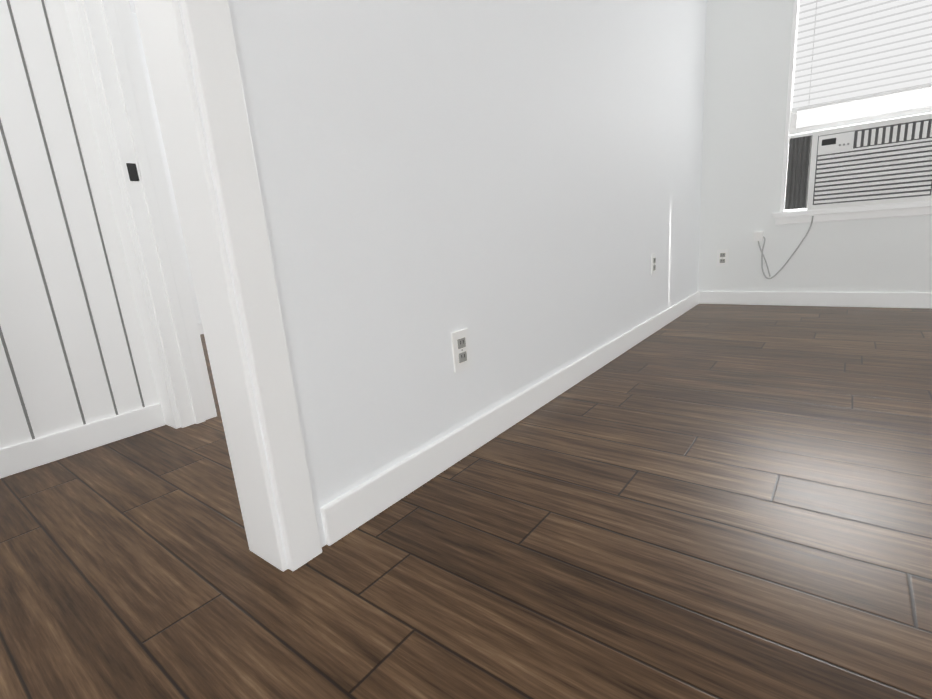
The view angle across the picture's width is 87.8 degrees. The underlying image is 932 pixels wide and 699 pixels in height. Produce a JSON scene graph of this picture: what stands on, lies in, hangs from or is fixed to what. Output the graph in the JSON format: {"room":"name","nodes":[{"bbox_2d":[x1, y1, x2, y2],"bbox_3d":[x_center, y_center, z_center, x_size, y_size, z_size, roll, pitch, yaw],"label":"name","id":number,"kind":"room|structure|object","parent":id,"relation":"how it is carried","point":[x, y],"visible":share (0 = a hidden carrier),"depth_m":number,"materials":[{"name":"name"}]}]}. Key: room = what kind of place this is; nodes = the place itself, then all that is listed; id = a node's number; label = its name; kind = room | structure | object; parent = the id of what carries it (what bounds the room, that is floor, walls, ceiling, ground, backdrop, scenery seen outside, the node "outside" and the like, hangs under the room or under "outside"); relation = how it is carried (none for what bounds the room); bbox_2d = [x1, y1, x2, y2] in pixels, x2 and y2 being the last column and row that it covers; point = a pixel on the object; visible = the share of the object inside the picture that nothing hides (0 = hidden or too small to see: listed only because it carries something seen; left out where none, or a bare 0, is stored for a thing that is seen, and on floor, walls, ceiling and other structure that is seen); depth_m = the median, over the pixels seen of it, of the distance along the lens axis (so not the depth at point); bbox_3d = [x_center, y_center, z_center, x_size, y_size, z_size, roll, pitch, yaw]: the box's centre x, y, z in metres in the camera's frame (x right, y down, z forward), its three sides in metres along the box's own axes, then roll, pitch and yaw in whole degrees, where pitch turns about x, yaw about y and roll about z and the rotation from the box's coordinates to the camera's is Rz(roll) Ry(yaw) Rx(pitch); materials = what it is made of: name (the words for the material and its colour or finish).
{"room":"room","nodes":[
{"label":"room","id":0,"kind":"room"},
{"bbox_2d":[0,0,159,448],"bbox_3d":[-2.018,-0.637,0.928,0.130,2.440,2.150,6,17,38],"label":"wall","id":1,"kind":"structure","parent":0,"point":[73,350],"depth_m":1.65,"materials":[{"name":"white wood"}]},
{"bbox_2d":[81,0,179,420],"bbox_3d":[-1.734,-0.942,2.103,3.450,2.440,0.120,6,17,38],"label":"wall","id":2,"kind":"structure","parent":0,"point":[129,206],"depth_m":1.72,"materials":[{"name":"paint"}]},
{"bbox_2d":[0,403,164,478],"bbox_3d":[-1.873,0.507,1.149,0.014,0.095,2.130,6,17,38],"label":"baseboard","id":3,"kind":"structure","parent":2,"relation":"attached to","point":[26,455],"depth_m":1.74,"materials":[{"name":"white paint"}]},
{"bbox_2d":[63,0,216,428],"bbox_3d":[-0.864,-0.719,1.473,1.015,2.160,0.156,6,17,38],"label":"door frame","id":4,"kind":"structure","parent":2,"relation":"attached to","point":[122,84],"depth_m":1.75,"materials":[{"name":"white paint"}]},
{"bbox_2d":[131,12,200,323],"bbox_3d":[-1.997,-1.476,4.425,0.120,2.440,3.570,6,17,38],"label":"wall","id":5,"kind":"structure","parent":0,"point":[157,125],"depth_m":3.83,"materials":[{"name":"paint"}]},
{"bbox_2d":[198,323,203,334],"bbox_3d":[-1.856,-0.332,4.649,0.014,0.095,3.310,6,17,38],"label":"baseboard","id":6,"kind":"structure","parent":5,"relation":"attached to","point":[200,324],"depth_m":4.13,"materials":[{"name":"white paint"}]},
{"bbox_2d":[178,0,706,568],"bbox_3d":[0.219,-1.006,1.692,0.120,2.440,4.555,6,17,38],"label":"wall","id":7,"kind":"structure","parent":0,"point":[514,186],"depth_m":1.35,"materials":[{"name":"paint"}]},
{"bbox_2d":[133,0,321,571],"bbox_3d":[-0.809,-0.462,0.433,0.156,2.135,1.140,6,17,38],"label":"door frame","id":8,"kind":"structure","parent":7,"relation":"attached to","point":[212,49],"depth_m":0.89,"materials":[{"name":"white paint"}]},
{"bbox_2d":[451,328,470,371],"bbox_3d":[-0.013,0.002,1.419,0.009,0.116,0.072,6,17,38],"label":"electrical outlet","id":9,"kind":"object","parent":7,"relation":"attached to","point":[460,349],"visible":1,"depth_m":1.41,"materials":[{"name":"white plastic"}]},
{"bbox_2d":[320,291,699,545],"bbox_3d":[0.719,0.001,2.363,0.014,0.095,3.395,6,17,38],"label":"baseboard","id":10,"kind":"structure","parent":7,"relation":"attached to","point":[345,514],"depth_m":1.45,"materials":[{"name":"white wood"}]},
{"bbox_2d":[651,253,655,274],"bbox_3d":[1.071,-0.487,2.760,0.009,0.116,0.072,6,17,38],"label":"electrical outlet","id":11,"kind":"object","parent":7,"relation":"attached to","point":[653,264],"visible":1,"depth_m":2.75,"materials":[{"name":"white plastic"}]},
{"bbox_2d":[0,304,931,698],"bbox_3d":[-0.531,0.473,1.162,7.000,0.060,8.000,6,17,38],"label":"floor","id":12,"kind":"structure","parent":0,"point":[714,502],"depth_m":1.01,"materials":[{"name":"laminate"}]},
{"bbox_2d":[698,0,931,292],"bbox_3d":[2.889,-1.423,2.503,3.280,2.440,0.120,6,17,38],"label":"wall","id":13,"kind":"structure","parent":0,"point":[747,60],"depth_m":3.19,"materials":[{"name":"white paint"}]},
{"bbox_2d":[717,250,728,265],"bbox_3d":[1.847,-0.659,3.488,0.072,0.116,0.009,6,17,38],"label":"outlet","id":14,"kind":"object","parent":13,"relation":"attached to","point":[722,257],"visible":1,"depth_m":3.49,"materials":[{"name":"white plastic"}]},
{"bbox_2d":[700,291,931,308],"bbox_3d":[2.531,-0.312,3.042,1.937,0.095,0.014,6,17,38],"label":"baseboard","id":15,"kind":"structure","parent":13,"relation":"attached to","point":[830,299],"depth_m":3.18,"materials":[{"name":"white wood"}]},
{"bbox_2d":[772,200,931,224],"bbox_3d":[2.433,-0.851,3.011,0.885,0.079,0.170,6,17,38],"label":"window sill","id":16,"kind":"structure","parent":13,"relation":"attached to","point":[874,211],"depth_m":2.97,"materials":[{"name":"white paint"}]},
{"bbox_2d":[785,113,931,209],"bbox_3d":[2.391,-1.109,2.921,0.771,0.471,0.114,6,17,38],"label":"window air conditioner","id":17,"kind":"object","parent":16,"relation":"on","point":[882,162],"visible":1,"depth_m":2.88,"materials":[{"name":"white plastic"}]},
{"bbox_2d":[754,216,813,278],"bbox_3d":[2.113,-0.672,3.244,0.324,0.406,0.040,6,17,38],"label":"cord","id":18,"kind":"object","parent":17,"relation":"attached to","point":[758,236],"visible":1,"depth_m":3.29,"materials":[{"name":"grey plastic"}]},
{"bbox_2d":[780,0,931,211],"bbox_3d":[2.390,-1.572,2.859,0.813,1.403,0.118,6,17,38],"label":"window","id":19,"kind":"structure","parent":13,"relation":"in","point":[900,105],"depth_m":2.97,"materials":[{"name":"white paint"}]},
{"bbox_2d":[792,0,931,112],"bbox_3d":[2.347,-1.852,2.767,0.771,0.768,0.032,6,17,38],"label":"window blind","id":20,"kind":"object","parent":19,"relation":"attached to","point":[847,51],"visible":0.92,"depth_m":2.83,"materials":[{"name":"white paint"}]},
{"label":"outside","id":21,"kind":"structure","parent":0,"visible":0},
{"bbox_2d":[785,208,806,211],"bbox_3d":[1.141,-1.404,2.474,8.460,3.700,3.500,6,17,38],"label":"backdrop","id":22,"kind":"structure","parent":21,"point":[796,209],"depth_m":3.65,"materials":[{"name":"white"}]}
]}

